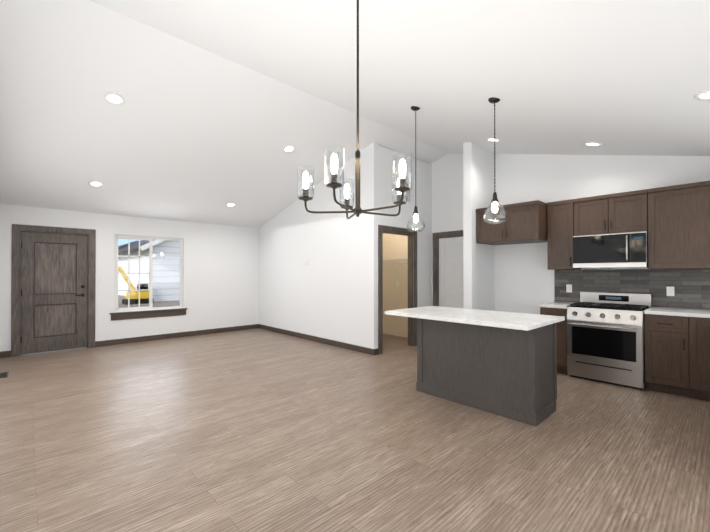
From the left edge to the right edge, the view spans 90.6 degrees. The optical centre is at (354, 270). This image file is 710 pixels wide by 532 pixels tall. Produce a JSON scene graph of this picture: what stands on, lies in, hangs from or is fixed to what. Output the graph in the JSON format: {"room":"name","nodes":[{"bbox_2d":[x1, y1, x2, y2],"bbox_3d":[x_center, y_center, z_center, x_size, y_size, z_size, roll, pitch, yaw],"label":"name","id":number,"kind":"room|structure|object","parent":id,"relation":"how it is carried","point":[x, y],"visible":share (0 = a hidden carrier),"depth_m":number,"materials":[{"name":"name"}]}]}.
{"room":"kitchen","nodes":[
{"label":"kitchen","id":0,"kind":"room"},
{"bbox_2d":[0,204,258,351],"bbox_3d":[-3.440,0.166,7.660,6.360,2.444,0.120,0,0,-43],"label":"wall","id":1,"kind":"structure","parent":0,"point":[220,276],"depth_m":7.37,"materials":[{"name":"white paint"}]},
{"bbox_2d":[11,224,95,356],"bbox_3d":[-5.150,0.313,6.047,1.090,2.130,0.140,0,0,-43],"label":"door frame","id":2,"kind":"structure","parent":1,"relation":"attached to","point":[18,230],"depth_m":5.79,"materials":[{"name":"brown wood"}]},
{"bbox_2d":[21,232,87,354],"bbox_3d":[-5.126,0.364,6.019,0.868,2.004,0.106,0,0,-43],"label":"entry door","id":3,"kind":"structure","parent":1,"relation":"in","point":[54,292],"depth_m":6.01,"materials":[{"name":"brown wood"}]},
{"bbox_2d":[110,234,186,320],"bbox_3d":[-4.086,0.120,7.019,1.360,1.613,0.145,0,0,-43],"label":"window","id":4,"kind":"structure","parent":1,"relation":"in","point":[150,273],"depth_m":6.95,"materials":[{"name":"white plastic"}]},
{"bbox_2d":[95,324,257,346],"bbox_3d":[-3.537,1.337,7.468,3.215,0.100,0.017,0,0,-43],"label":"baseboard","id":5,"kind":"structure","parent":1,"relation":"attached to","point":[208,331],"depth_m":7.22,"materials":[{"name":"brown wood"}]},
{"bbox_2d":[259,142,378,348],"bbox_3d":[-0.979,-0.363,7.213,0.120,3.497,3.900,0,0,-43],"label":"wall","id":6,"kind":"structure","parent":0,"point":[334,282],"depth_m":6.65,"materials":[{"name":"white paint"}]},
{"bbox_2d":[258,324,375,354],"bbox_3d":[-1.020,1.335,7.155,0.024,0.100,3.914,0,0,-43],"label":"baseboard","id":7,"kind":"structure","parent":6,"relation":"attached to","point":[370,351],"depth_m":6.71,"materials":[{"name":"brown wood"}]},
{"bbox_2d":[0,328,709,531],"bbox_3d":[-0.487,1.418,4.493,6.360,0.100,8.770,0,0,-43],"label":"floor","id":8,"kind":"structure","parent":0,"point":[255,430],"depth_m":2.69,"materials":[{"name":"brown wood"}]},
{"bbox_2d":[0,372,8,377],"bbox_3d":[-4.626,1.365,4.601,0.120,0.008,0.320,0,0,-43],"label":"floor vent","id":9,"kind":"object","parent":8,"relation":"in","point":[3,374],"visible":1,"depth_m":4.62,"materials":[{"name":"brown metal"}]},
{"bbox_2d":[416,318,556,425],"bbox_3d":[1.365,0.926,3.749,0.614,0.876,1.290,0,0,-43],"label":"kitchen island","id":10,"kind":"object","parent":8,"relation":"on","point":[501,363],"depth_m":3.40,"materials":[{"name":"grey wood"}]},
{"bbox_2d":[385,306,564,329],"bbox_3d":[1.192,0.466,3.686,0.915,0.038,1.540,0,0,-43],"label":"island countertop","id":11,"kind":"structure","parent":10,"relation":"on","point":[507,320],"depth_m":3.44,"materials":[{"name":"white stone"}]},
{"bbox_2d":[539,302,573,374],"bbox_3d":[2.860,0.913,4.898,0.675,0.916,0.344,0,0,-43],"label":"base cabinet","id":12,"kind":"object","parent":8,"relation":"on","point":[555,308],"visible":0.44,"depth_m":4.63,"materials":[{"name":"brown wood"}]},
{"bbox_2d":[567,292,651,389],"bbox_3d":[3.213,0.831,4.458,0.726,1.075,0.768,0,0,-43],"label":"range","id":13,"kind":"object","parent":8,"relation":"on","point":[606,338],"visible":1,"depth_m":4.26,"materials":[{"name":"silver metal"}]},
{"bbox_2d":[644,311,679,395],"bbox_3d":[3.669,0.928,4.056,0.642,0.876,0.427,0,0,-43],"label":"base cabinet","id":14,"kind":"object","parent":8,"relation":"on","point":[677,351],"depth_m":3.89,"materials":[{"name":"brown wood"}]},
{"bbox_2d":[648,307,709,314],"bbox_3d":[3.736,0.468,3.980,0.652,0.038,0.634,0,0,-43],"label":"countertop","id":15,"kind":"structure","parent":14,"relation":"on","point":[653,310],"depth_m":3.89,"materials":[{"name":"white stone"}]},
{"bbox_2d":[680,315,709,400],"bbox_3d":[3.846,0.926,3.867,0.642,0.876,0.323,0,0,-43],"label":"base cabinet","id":16,"kind":"object","parent":8,"relation":"on","point":[694,329],"depth_m":3.69,"materials":[{"name":"brown wood"}]},
{"bbox_2d":[0,0,709,227],"bbox_3d":[-0.487,-1.703,4.512,6.360,1.338,8.770,0,0,-43],"label":"ceiling","id":17,"kind":"structure","parent":0,"point":[217,111],"depth_m":3.60,"materials":[{"name":"white paint"}]},
{"bbox_2d":[88,181,103,186],"bbox_3d":[-4.046,-1.356,5.486,0.200,0.012,0.200,0,-16,-43],"label":"recessed light","id":18,"kind":"object","parent":17,"relation":"in","point":[95,183],"visible":1,"depth_m":5.49,"materials":[{"name":"white plastic"}]},
{"bbox_2d":[104,92,124,104],"bbox_3d":[-2.691,-1.923,3.930,0.200,0.012,0.200,0,-16,-43],"label":"recessed light","id":19,"kind":"object","parent":17,"relation":"in","point":[112,98],"visible":1,"depth_m":3.92,"materials":[{"name":"white plastic"}]},
{"bbox_2d":[226,202,235,206],"bbox_3d":[-2.490,-1.325,7.048,0.200,0.012,0.200,0,-16,-43],"label":"recessed light","id":20,"kind":"object","parent":17,"relation":"in","point":[231,204],"visible":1,"depth_m":7.05,"materials":[{"name":"white plastic"}]},
{"bbox_2d":[283,145,294,152],"bbox_3d":[-1.033,-1.909,5.504,0.200,0.012,0.200,0,-16,-43],"label":"recessed light","id":21,"kind":"object","parent":17,"relation":"in","point":[288,148],"visible":1,"depth_m":5.50,"materials":[{"name":"white plastic"}]},
{"bbox_2d":[297,0,411,218],"bbox_3d":[0.034,-0.976,1.886,0.632,1.372,0.623,0,0,-43],"label":"chandelier","id":22,"kind":"object","parent":17,"relation":"hanging from","point":[401,188],"visible":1,"depth_m":1.88,"materials":[{"name":"brown metal"}]},
{"bbox_2d":[407,106,424,231],"bbox_3d":[0.727,-1.212,4.199,0.224,1.498,0.224,0,0,-43],"label":"pendant light","id":23,"kind":"object","parent":17,"relation":"hanging from","point":[415,212],"visible":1,"depth_m":4.19,"materials":[{"name":"clear glass"}]},
{"bbox_2d":[486,138,500,141],"bbox_3d":[1.983,-1.876,5.036,0.200,0.012,0.200,0,14,-43],"label":"recessed light","id":24,"kind":"object","parent":17,"relation":"in","point":[492,139],"visible":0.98,"depth_m":5.04,"materials":[{"name":"white plastic"}]},
{"bbox_2d":[483,97,506,223],"bbox_3d":[1.389,-1.091,3.490,0.224,1.245,0.224,0,0,-43],"label":"pendant light","id":25,"kind":"object","parent":17,"relation":"hanging from","point":[494,200],"visible":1,"depth_m":3.48,"materials":[{"name":"clear glass"}]},
{"bbox_2d":[584,142,601,146],"bbox_3d":[2.972,-1.583,4.392,0.200,0.012,0.200,0,14,-43],"label":"recessed light","id":26,"kind":"object","parent":17,"relation":"in","point":[594,144],"visible":1,"depth_m":4.38,"materials":[{"name":"white plastic"}]},
{"bbox_2d":[694,90,709,100],"bbox_3d":[2.668,-1.313,2.628,0.200,0.012,0.200,0,14,-43],"label":"recessed light","id":27,"kind":"object","parent":17,"relation":"in","point":[703,95],"visible":1,"depth_m":2.66,"materials":[{"name":"white plastic"}]},
{"bbox_2d":[383,233,407,337],"bbox_3d":[0.330,0.059,7.003,1.510,2.650,1.570,0,0,-43],"label":"wall","id":28,"kind":"structure","parent":0,"point":[395,247],"depth_m":7.52,"materials":[{"name":"beige paint"}]},
{"bbox_2d":[383,258,407,271],"bbox_3d":[0.787,-0.106,7.356,0.336,0.270,1.420,0,0,-43],"label":"wire shelf","id":29,"kind":"object","parent":28,"relation":"attached to","point":[387,260],"visible":0.44,"depth_m":7.14,"materials":[{"name":"white metal"}]},
{"bbox_2d":[379,146,431,307],"bbox_3d":[0.907,-0.352,6.388,1.510,3.465,0.120,0,0,-43],"label":"wall","id":30,"kind":"structure","parent":0,"point":[423,188],"depth_m":6.56,"materials":[{"name":"white paint"}]},
{"bbox_2d":[378,225,416,353],"bbox_3d":[0.727,0.309,6.204,1.040,2.140,0.142,0,0,-43],"label":"trim","id":31,"kind":"structure","parent":30,"relation":"attached to","point":[412,327],"depth_m":6.44,"materials":[{"name":"brown wood"}]},
{"bbox_2d":[403,181,410,203],"bbox_3d":[0.901,-1.421,6.292,0.340,0.400,0.022,0,0,-43],"label":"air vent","id":32,"kind":"object","parent":30,"relation":"in","point":[409,197],"visible":0.27,"depth_m":6.36,"materials":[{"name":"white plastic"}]},
{"bbox_2d":[463,142,493,310],"bbox_3d":[2.031,-0.328,5.735,0.760,3.409,0.140,0,0,-43],"label":"wall","id":33,"kind":"structure","parent":0,"point":[478,258],"depth_m":5.53,"materials":[{"name":"white paint"}]},
{"bbox_2d":[431,153,709,313],"bbox_3d":[1.792,-0.418,6.635,0.120,3.600,8.770,0,0,-43],"label":"wall","id":34,"kind":"structure","parent":0,"point":[523,279],"depth_m":5.45,"materials":[{"name":"white paint"}]},
{"bbox_2d":[433,230,462,305],"bbox_3d":[1.877,0.321,6.525,0.140,2.120,0.940,0,0,-43],"label":"door frame","id":35,"kind":"structure","parent":34,"relation":"attached to","point":[448,234],"depth_m":6.76,"materials":[{"name":"brown wood"}]},
{"bbox_2d":[439,237,463,307],"bbox_3d":[1.855,0.371,6.504,0.100,1.996,0.718,0,0,-43],"label":"door","id":36,"kind":"structure","parent":34,"relation":"in","point":[451,293],"depth_m":6.58,"materials":[{"name":"white paint"}]},
{"bbox_2d":[476,200,546,244],"bbox_3d":[2.431,-0.704,5.378,0.660,0.535,0.925,0,0,-43],"label":"upper cabinet","id":37,"kind":"object","parent":34,"relation":"attached to","point":[524,222],"visible":0.94,"depth_m":5.09,"materials":[{"name":"brown wood"}]},
{"bbox_2d":[547,199,580,268],"bbox_3d":[2.984,-0.496,5.014,0.347,0.956,0.332,0,0,-43],"label":"upper cabinet","id":38,"kind":"object","parent":34,"relation":"attached to","point":[560,214],"depth_m":4.90,"materials":[{"name":"brown wood"}]},
{"bbox_2d":[575,189,650,235],"bbox_3d":[3.364,-0.726,4.609,0.347,0.501,0.776,0,0,-43],"label":"upper cabinet","id":39,"kind":"object","parent":34,"relation":"attached to","point":[625,212],"depth_m":4.46,"materials":[{"name":"brown wood"}]},
{"bbox_2d":[573,231,647,267],"bbox_3d":[3.324,-0.255,4.568,0.459,0.428,0.768,0,0,-43],"label":"over-the-range microwave","id":40,"kind":"object","parent":39,"relation":"attached to","point":[623,250],"visible":1,"depth_m":4.41,"materials":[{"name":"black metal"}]},
{"bbox_2d":[554,269,709,309],"bbox_3d":[3.587,0.216,4.612,0.012,0.470,1.760,0,0,-43],"label":"backsplash","id":41,"kind":"structure","parent":34,"relation":"attached to","point":[691,288],"depth_m":4.46,"materials":[{"name":"tile"}]},
{"bbox_2d":[566,284,571,291],"bbox_3d":[3.112,0.255,5.106,0.008,0.115,0.072,0,0,-43],"label":"electrical outlet plate","id":42,"kind":"object","parent":41,"relation":"attached to","point":[568,287],"visible":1,"depth_m":5.11,"materials":[{"name":"white plastic"}]},
{"bbox_2d":[667,287,673,295],"bbox_3d":[3.863,0.250,4.302,0.008,0.115,0.072,0,0,-43],"label":"electrical outlet plate","id":43,"kind":"object","parent":41,"relation":"attached to","point":[670,291],"visible":1,"depth_m":4.30,"materials":[{"name":"white plastic"}]},
{"bbox_2d":[647,181,709,268],"bbox_3d":[4.036,-0.503,3.889,0.347,0.956,1.184,0,0,-43],"label":"upper cabinet","id":44,"kind":"object","parent":34,"relation":"attached to","point":[673,221],"depth_m":4.00,"materials":[{"name":"brown wood"}]},
{"label":"outside","id":45,"kind":"structure","parent":0,"visible":0},
{"bbox_2d":[118,295,179,307],"bbox_3d":[-23.815,1.593,36.523,65.000,0.050,69.870,0,0,-43],"label":"ground","id":46,"kind":"structure","parent":45,"point":[165,304],"depth_m":15.01,"materials":[{"name":"beige"}]},
{"bbox_2d":[118,241,138,249],"bbox_3d":[-30.837,-1.030,36.731,21.800,5.200,12.600,0,0,-43],"label":"house","id":47,"kind":"structure","parent":46,"relation":"on","point":[122,246],"depth_m":38.82,"materials":[{"name":"grey"}]},
{"bbox_2d":[118,266,153,304],"bbox_3d":[-9.982,0.552,15.149,2.176,1.765,0.646,0,0,-43],"label":"excavator","id":48,"kind":"object","parent":46,"relation":"on","point":[133,297],"depth_m":15.31,"materials":[{"name":"yellow metal"}]},
{"bbox_2d":[118,239,179,301],"bbox_3d":[-9.149,-0.987,21.639,8.875,4.925,8.270,0,0,-43],"label":"house","id":49,"kind":"structure","parent":46,"relation":"on","point":[170,270],"depth_m":16.82,"materials":[{"name":"white"}]}
]}

